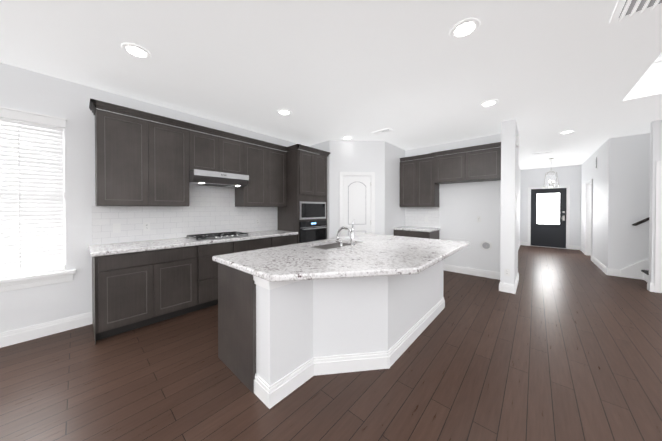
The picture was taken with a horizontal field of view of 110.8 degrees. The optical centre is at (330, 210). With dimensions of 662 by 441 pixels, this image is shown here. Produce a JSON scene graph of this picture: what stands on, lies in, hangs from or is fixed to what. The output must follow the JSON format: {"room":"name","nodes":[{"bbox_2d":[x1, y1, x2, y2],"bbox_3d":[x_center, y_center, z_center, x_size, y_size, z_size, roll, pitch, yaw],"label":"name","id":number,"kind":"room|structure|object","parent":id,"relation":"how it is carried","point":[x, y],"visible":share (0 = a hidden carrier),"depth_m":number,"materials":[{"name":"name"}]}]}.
{"room":"kitchen","nodes":[
{"label":"kitchen","id":0,"kind":"room"},
{"bbox_2d":[0,62,305,332],"bbox_3d":[-2.751,-0.243,2.799,0.150,3.120,10.600,0,1,42],"label":"wall","id":1,"kind":"structure","parent":0,"point":[22,89],"depth_m":2.54,"materials":[{"name":"white paint"}]},
{"bbox_2d":[0,106,66,278],"bbox_3d":[-3.441,-0.165,1.954,0.092,1.660,1.560,0,1,42],"label":"window blinds","id":2,"kind":"object","parent":1,"relation":"attached to","point":[31,200],"visible":0.9,"depth_m":2.35,"materials":[{"name":"white plastic"}]},
{"bbox_2d":[0,269,75,291],"bbox_3d":[-3.433,0.727,1.955,0.135,0.125,1.660,0,1,42],"label":"window sill","id":3,"kind":"structure","parent":1,"relation":"attached to","point":[20,282],"depth_m":2.34,"materials":[{"name":"white wood"}]},
{"bbox_2d":[63,128,65,268],"bbox_3d":[-3.502,-0.156,2.009,0.040,1.640,1.520,0,1,42],"label":"window","id":4,"kind":"structure","parent":1,"relation":"in","point":[64,197],"depth_m":2.56,"materials":[{"name":"white"}]},
{"bbox_2d":[92,106,155,205],"bbox_3d":[-2.470,-0.576,2.745,0.333,1.043,0.500,0,1,42],"label":"upper cabinet","id":5,"kind":"object","parent":1,"relation":"attached to","point":[125,146],"depth_m":2.62,"materials":[{"name":"black wood"}]},
{"bbox_2d":[156,122,195,205],"bbox_3d":[-2.197,-0.579,3.051,0.333,1.043,0.560,0,1,42],"label":"upper cabinet","id":6,"kind":"object","parent":1,"relation":"attached to","point":[173,188],"depth_m":2.97,"materials":[{"name":"black wood"}]},
{"bbox_2d":[92,185,277,244],"bbox_3d":[-1.924,-0.078,3.602,0.008,0.945,2.558,0,1,42],"label":"backsplash","id":7,"kind":"structure","parent":1,"relation":"attached to","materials":[{"name":"tile"}]},
{"bbox_2d":[188,124,251,189],"bbox_3d":[-1.727,-0.757,3.448,0.499,0.745,0.780,0,1,42],"label":"upper cabinet","id":8,"kind":"object","parent":1,"relation":"attached to","point":[213,160],"depth_m":3.36,"materials":[{"name":"black wood"}]},
{"bbox_2d":[189,169,248,187],"bbox_3d":[-1.722,-0.464,3.446,0.491,0.168,0.772,0,1,42],"label":"hood","id":9,"kind":"object","parent":8,"relation":"attached to","point":[198,178],"depth_m":3.30,"materials":[{"name":"silver metal"}]},
{"bbox_2d":[228,142,271,205],"bbox_3d":[-1.387,-0.587,3.953,0.333,1.043,0.545,0,1,42],"label":"upper cabinet","id":10,"kind":"object","parent":1,"relation":"attached to","point":[260,192],"depth_m":3.89,"materials":[{"name":"black wood"}]},
{"bbox_2d":[272,146,287,205],"bbox_3d":[-1.123,-0.590,4.247,0.333,1.043,0.485,0,1,42],"label":"upper cabinet","id":11,"kind":"object","parent":1,"relation":"attached to","point":[279,158],"depth_m":4.21,"materials":[{"name":"black wood"}]},
{"bbox_2d":[0,241,654,347],"bbox_3d":[1.035,1.246,2.977,5.268,0.138,15.900,0,1,42],"label":"baseboard","id":12,"kind":"structure","parent":1,"relation":"attached to","point":[12,337],"depth_m":2.59,"materials":[{"name":"white wood"}]},
{"bbox_2d":[307,140,328,238],"bbox_3d":[-0.242,-0.263,4.982,0.670,3.120,0.120,0,1,42],"label":"wall","id":13,"kind":"structure","parent":0,"point":[324,146],"depth_m":4.75,"materials":[{"name":"white paint"}]},
{"bbox_2d":[0,245,661,440],"bbox_3d":[2.457,1.387,1.769,9.600,0.120,16.600,0,1,42],"label":"floor","id":14,"kind":"structure","parent":0,"point":[561,344],"depth_m":1.78,"materials":[{"name":"brown wood"}]},
{"bbox_2d":[92,246,199,344],"bbox_3d":[-2.245,0.882,2.789,0.628,0.871,0.914,0,1,42],"label":"base cabinet","id":15,"kind":"object","parent":14,"relation":"on","point":[130,292],"depth_m":2.53,"materials":[{"name":"black wood"}]},
{"bbox_2d":[88,230,299,257],"bbox_3d":[-1.694,0.419,3.380,0.654,0.044,2.588,0,1,42],"label":"countertop","id":16,"kind":"structure","parent":15,"relation":"on","point":[205,239],"depth_m":2.90,"materials":[{"name":"white stone"}]},
{"bbox_2d":[185,231,251,241],"bbox_3d":[-1.665,0.375,3.402,0.530,0.042,0.760,0,1,42],"label":"cooktop","id":17,"kind":"object","parent":16,"relation":"in","point":[223,235],"depth_m":3.27,"materials":[{"name":"black metal"}]},
{"bbox_2d":[200,242,239,308],"bbox_3d":[-1.786,0.877,3.301,0.628,0.871,0.600,0,1,42],"label":"base cabinet","id":18,"kind":"object","parent":14,"relation":"on","point":[208,267],"depth_m":3.05,"materials":[{"name":"black wood"}]},
{"bbox_2d":[240,238,275,251],"bbox_3d":[-1.396,0.873,3.736,0.628,0.871,0.710,0,1,42],"label":"base cabinet","id":19,"kind":"object","parent":14,"relation":"on","point":[257,243],"depth_m":3.55,"materials":[{"name":"black wood"}]},
{"bbox_2d":[276,234,295,246],"bbox_3d":[-1.045,0.869,4.127,0.628,0.871,0.620,0,1,42],"label":"base cabinet","id":20,"kind":"object","parent":14,"relation":"on","point":[291,239],"depth_m":3.97,"materials":[{"name":"black wood"}]},
{"bbox_2d":[276,146,327,243],"bbox_3d":[-0.568,0.092,4.632,0.653,2.415,0.780,0,1,42],"label":"tall cabinet","id":21,"kind":"object","parent":14,"relation":"on","point":[306,210],"depth_m":4.33,"materials":[{"name":"black wood"}]},
{"bbox_2d":[218,260,444,408],"bbox_3d":[0.269,0.884,2.570,1.227,0.871,2.484,0,1,42],"label":"kitchen island","id":22,"kind":"object","parent":14,"relation":"on","point":[292,318],"depth_m":1.85,"materials":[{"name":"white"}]},
{"bbox_2d":[212,233,469,315],"bbox_3d":[0.350,0.427,2.482,1.540,0.044,2.540,0,1,42],"label":"island countertop","id":23,"kind":"structure","parent":22,"relation":"on","point":[345,274],"depth_m":1.89,"materials":[{"name":"white stone"}]},
{"bbox_2d":[336,220,354,247],"bbox_3d":[0.108,0.253,2.613,0.268,0.301,0.246,0,1,42],"label":"faucet","id":24,"kind":"object","parent":23,"relation":"on","point":[351,230],"depth_m":2.60,"materials":[{"name":"silver metal"}]},
{"bbox_2d":[394,230,438,238],"bbox_3d":[1.881,0.861,5.041,0.782,0.871,0.628,0,1,42],"label":"base cabinet","id":25,"kind":"object","parent":14,"relation":"on","point":[407,233],"depth_m":4.77,"materials":[{"name":"black wood"}]},
{"bbox_2d":[393,226,440,233],"bbox_3d":[1.882,0.403,5.019,0.808,0.044,0.654,0,1,42],"label":"countertop","id":26,"kind":"structure","parent":25,"relation":"on","point":[428,229],"depth_m":4.89,"materials":[{"name":"white stone"}]},
{"bbox_2d":[620,217,648,281],"bbox_3d":[6.095,0.201,3.567,1.820,2.217,0.826,0,1,42],"label":"stairs","id":27,"kind":"structure","parent":14,"relation":"on","point":[639,270],"depth_m":4.32,"materials":[{"name":"grey wood"}]},
{"bbox_2d":[0,0,661,169],"bbox_3d":[2.424,-1.608,1.704,9.300,0.370,16.200,0,1,42],"label":"ceiling","id":28,"kind":"structure","parent":0,"point":[412,74],"depth_m":2.22,"materials":[{"name":"white paint"}]},
{"bbox_2d":[121,42,151,58],"bbox_3d":[-1.737,-1.421,2.039,0.209,0.009,0.209,0,1,-3],"label":"recessed light","id":29,"kind":"object","parent":28,"relation":"in","point":[135,50],"depth_m":2.02,"materials":[{"name":"white plastic"}]},
{"bbox_2d":[277,109,291,114],"bbox_3d":[-0.681,-1.433,3.336,0.209,0.009,0.209,0,1,-3],"label":"recessed light","id":30,"kind":"object","parent":28,"relation":"in","point":[281,111],"depth_m":3.33,"materials":[{"name":"white plastic"}]},
{"bbox_2d":[371,128,392,134],"bbox_3d":[0.931,-1.433,4.160,0.360,0.025,0.160,0,1,42],"label":"ceiling vent","id":31,"kind":"object","parent":28,"relation":"in","point":[382,131],"depth_m":4.14,"materials":[{"name":"white metal"}]},
{"bbox_2d":[449,18,480,38],"bbox_3d":[1.046,-1.419,1.787,0.209,0.009,0.209,0,1,-3],"label":"recessed light","id":32,"kind":"object","parent":28,"relation":"in","point":[464,28],"depth_m":1.77,"materials":[{"name":"white plastic"}]},
{"bbox_2d":[480,99,498,106],"bbox_3d":[2.110,-1.430,3.048,0.209,0.009,0.209,0,1,-3],"label":"recessed light","id":33,"kind":"object","parent":28,"relation":"in","point":[487,103],"depth_m":3.04,"materials":[{"name":"white"}]},
{"bbox_2d":[532,151,551,154],"bbox_3d":[5.340,-1.448,5.780,0.360,0.025,0.160,0,1,42],"label":"ceiling vent","id":34,"kind":"object","parent":28,"relation":"in","point":[548,151],"depth_m":5.78,"materials":[{"name":"white metal"}]},
{"bbox_2d":[543,158,558,187],"bbox_3d":[6.211,-1.065,6.440,0.310,0.804,0.310,0,1,42],"label":"pendant lantern","id":35,"kind":"object","parent":28,"relation":"hanging from","point":[551,180],"visible":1,"depth_m":6.35,"materials":[{"name":"clear glass"}]},
{"bbox_2d":[559,130,574,133],"bbox_3d":[4.335,-1.441,4.196,0.209,0.009,0.209,0,1,-3],"label":"recessed light","id":36,"kind":"object","parent":28,"relation":"in","point":[568,131],"depth_m":4.17,"materials":[{"name":"white plastic"}]},
{"bbox_2d":[610,0,661,22],"bbox_3d":[2.022,-1.398,1.348,0.380,0.042,0.670,0,1,42],"label":"ceiling vent","id":37,"kind":"object","parent":28,"relation":"in","point":[624,9],"visible":0.97,"depth_m":1.58,"materials":[{"name":"white metal"}]},
{"bbox_2d":[329,140,384,238],"bbox_3d":[0.543,-0.262,4.800,1.160,3.120,0.110,0,1,-3],"label":"wall","id":38,"kind":"structure","parent":0,"point":[354,156],"depth_m":4.73,"materials":[{"name":"white paint"}]},
{"bbox_2d":[343,176,370,236],"bbox_3d":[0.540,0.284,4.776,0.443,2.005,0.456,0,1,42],"label":"pantry door","id":39,"kind":"structure","parent":38,"relation":"in","point":[357,199],"depth_m":4.76,"materials":[{"name":"white wood"}]},
{"bbox_2d":[340,172,374,236],"bbox_3d":[0.543,0.250,4.793,0.734,2.097,0.132,0,1,-3],"label":"door frame","id":40,"kind":"structure","parent":38,"relation":"attached to","point":[371,174],"depth_m":4.73,"materials":[{"name":"white wood"}]},
{"bbox_2d":[385,141,404,235],"bbox_3d":[1.417,-0.265,5.192,0.120,3.120,1.010,0,1,42],"label":"wall","id":41,"kind":"structure","parent":0,"point":[394,210],"depth_m":5.04,"materials":[{"name":"white paint"}]},
{"bbox_2d":[405,132,518,272],"bbox_3d":[2.617,-0.263,4.949,2.230,3.120,0.230,0,1,42],"label":"wall","id":42,"kind":"structure","parent":0,"point":[462,206],"depth_m":4.60,"materials":[{"name":"white paint"}]},
{"bbox_2d":[400,158,420,205],"bbox_3d":[1.861,-0.599,5.244,0.463,1.043,0.333,0,1,42],"label":"upper cabinet","id":43,"kind":"object","parent":42,"relation":"attached to","point":[410,172],"depth_m":5.10,"materials":[{"name":"black wood"}]},
{"bbox_2d":[405,207,438,227],"bbox_3d":[2.086,0.150,5.266,0.778,0.457,0.008,0,1,42],"label":"backsplash","id":44,"kind":"structure","parent":42,"relation":"attached to","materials":[{"name":"tile"}]},
{"bbox_2d":[421,158,438,205],"bbox_3d":[2.106,-0.597,5.024,0.435,1.043,0.333,0,1,42],"label":"upper cabinet","id":45,"kind":"object","parent":42,"relation":"attached to","point":[421,179],"depth_m":4.86,"materials":[{"name":"black wood"}]},
{"bbox_2d":[433,150,468,185],"bbox_3d":[2.487,-0.843,4.650,0.629,0.545,0.378,0,1,42],"label":"upper cabinet","id":46,"kind":"object","parent":42,"relation":"attached to","point":[451,168],"depth_m":4.51,"materials":[{"name":"black wood"}]},
{"bbox_2d":[477,216,491,249],"bbox_3d":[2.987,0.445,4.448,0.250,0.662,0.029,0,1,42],"label":"outlet","id":47,"kind":"object","parent":42,"relation":"attached to","point":[485,245],"visible":1,"depth_m":4.45,"materials":[{"name":"white plastic"}]},
{"bbox_2d":[469,146,500,181],"bbox_3d":[2.869,-0.840,4.307,0.639,0.545,0.378,0,1,42],"label":"upper cabinet","id":48,"kind":"object","parent":42,"relation":"attached to","point":[484,165],"depth_m":4.13,"materials":[{"name":"black wood"}]},
{"bbox_2d":[500,119,517,284],"bbox_3d":[3.062,-0.253,3.911,0.180,3.120,0.720,0,1,42],"label":"wall","id":49,"kind":"structure","parent":0,"point":[509,193],"depth_m":3.65,"materials":[{"name":"white paint"}]},
{"bbox_2d":[504,268,509,275],"bbox_3d":[2.818,0.989,3.651,0.070,0.115,0.010,0,1,42],"label":"outlet","id":50,"kind":"object","parent":49,"relation":"attached to","point":[506,272],"visible":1,"depth_m":3.65,"materials":[{"name":"white plastic"}]},
{"bbox_2d":[518,167,519,243],"bbox_3d":[5.969,-0.286,7.376,0.120,3.120,2.740,0,1,42],"label":"wall","id":51,"kind":"structure","parent":0,"point":[519,209],"depth_m":7.87,"materials":[{"name":"white paint"}]},
{"bbox_2d":[520,165,580,245],"bbox_3d":[7.541,-0.291,7.907,1.750,3.120,0.150,0,1,42],"label":"wall","id":52,"kind":"structure","parent":0,"point":[570,175],"depth_m":7.62,"materials":[{"name":"white paint"}]},
{"bbox_2d":[531,188,566,247],"bbox_3d":[7.492,0.251,7.885,0.887,2.013,0.105,0,1,42],"label":"front door","id":53,"kind":"structure","parent":52,"relation":"in","point":[548,217],"depth_m":7.87,"materials":[{"name":"grey paint"}]},
{"bbox_2d":[528,185,569,248],"bbox_3d":[7.520,0.218,7.915,1.039,2.102,0.172,0,1,42],"label":"door frame","id":54,"kind":"structure","parent":52,"relation":"attached to","point":[567,215],"depth_m":7.60,"materials":[{"name":"white wood"}]},
{"bbox_2d":[581,140,607,265],"bbox_3d":[6.899,-0.273,5.971,0.120,3.120,3.590,0,1,42],"label":"wall","id":55,"kind":"structure","parent":0,"point":[589,171],"depth_m":5.34,"materials":[{"name":"white paint"}]},
{"bbox_2d":[585,179,592,255],"bbox_3d":[7.070,0.234,6.185,0.142,2.102,0.974,0,1,42],"label":"door frame","id":56,"kind":"structure","parent":55,"relation":"attached to","point":[588,211],"depth_m":6.50,"materials":[{"name":"white wood"}]},
{"bbox_2d":[606,53,661,269],"bbox_3d":[7.186,-1.462,3.210,4.220,5.550,0.120,0,1,42],"label":"wall","id":57,"kind":"structure","parent":0,"point":[628,182],"depth_m":4.42,"materials":[{"name":"white paint"}]},
{"bbox_2d":[649,119,661,282],"bbox_3d":[6.611,-0.240,2.461,3.760,3.120,0.120,0,1,42],"label":"wall","id":58,"kind":"structure","parent":0,"point":[656,142],"depth_m":3.67,"materials":[{"name":"white paint"}]},
{"bbox_2d":[654,161,661,292],"bbox_3d":[5.572,0.263,3.382,0.934,2.097,0.142,0,1,42],"label":"door frame","id":59,"kind":"structure","parent":58,"relation":"attached to","point":[658,244],"depth_m":3.62,"materials":[{"name":"white wood"}]},
{"bbox_3d":[5.935,-1.802,2.112,4.320,0.010,1.520,0,1,42],"label":"floor","id":60,"kind":"structure","parent":0,"visible":0},
{"bbox_2d":[638,57,661,81],"bbox_3d":[5.458,-2.247,1.576,4.320,1.250,0.150,0,1,42],"label":"rail","id":61,"kind":"object","parent":60,"relation":"on","point":[654,71],"depth_m":2.82,"materials":[{"name":"white"}]}
]}

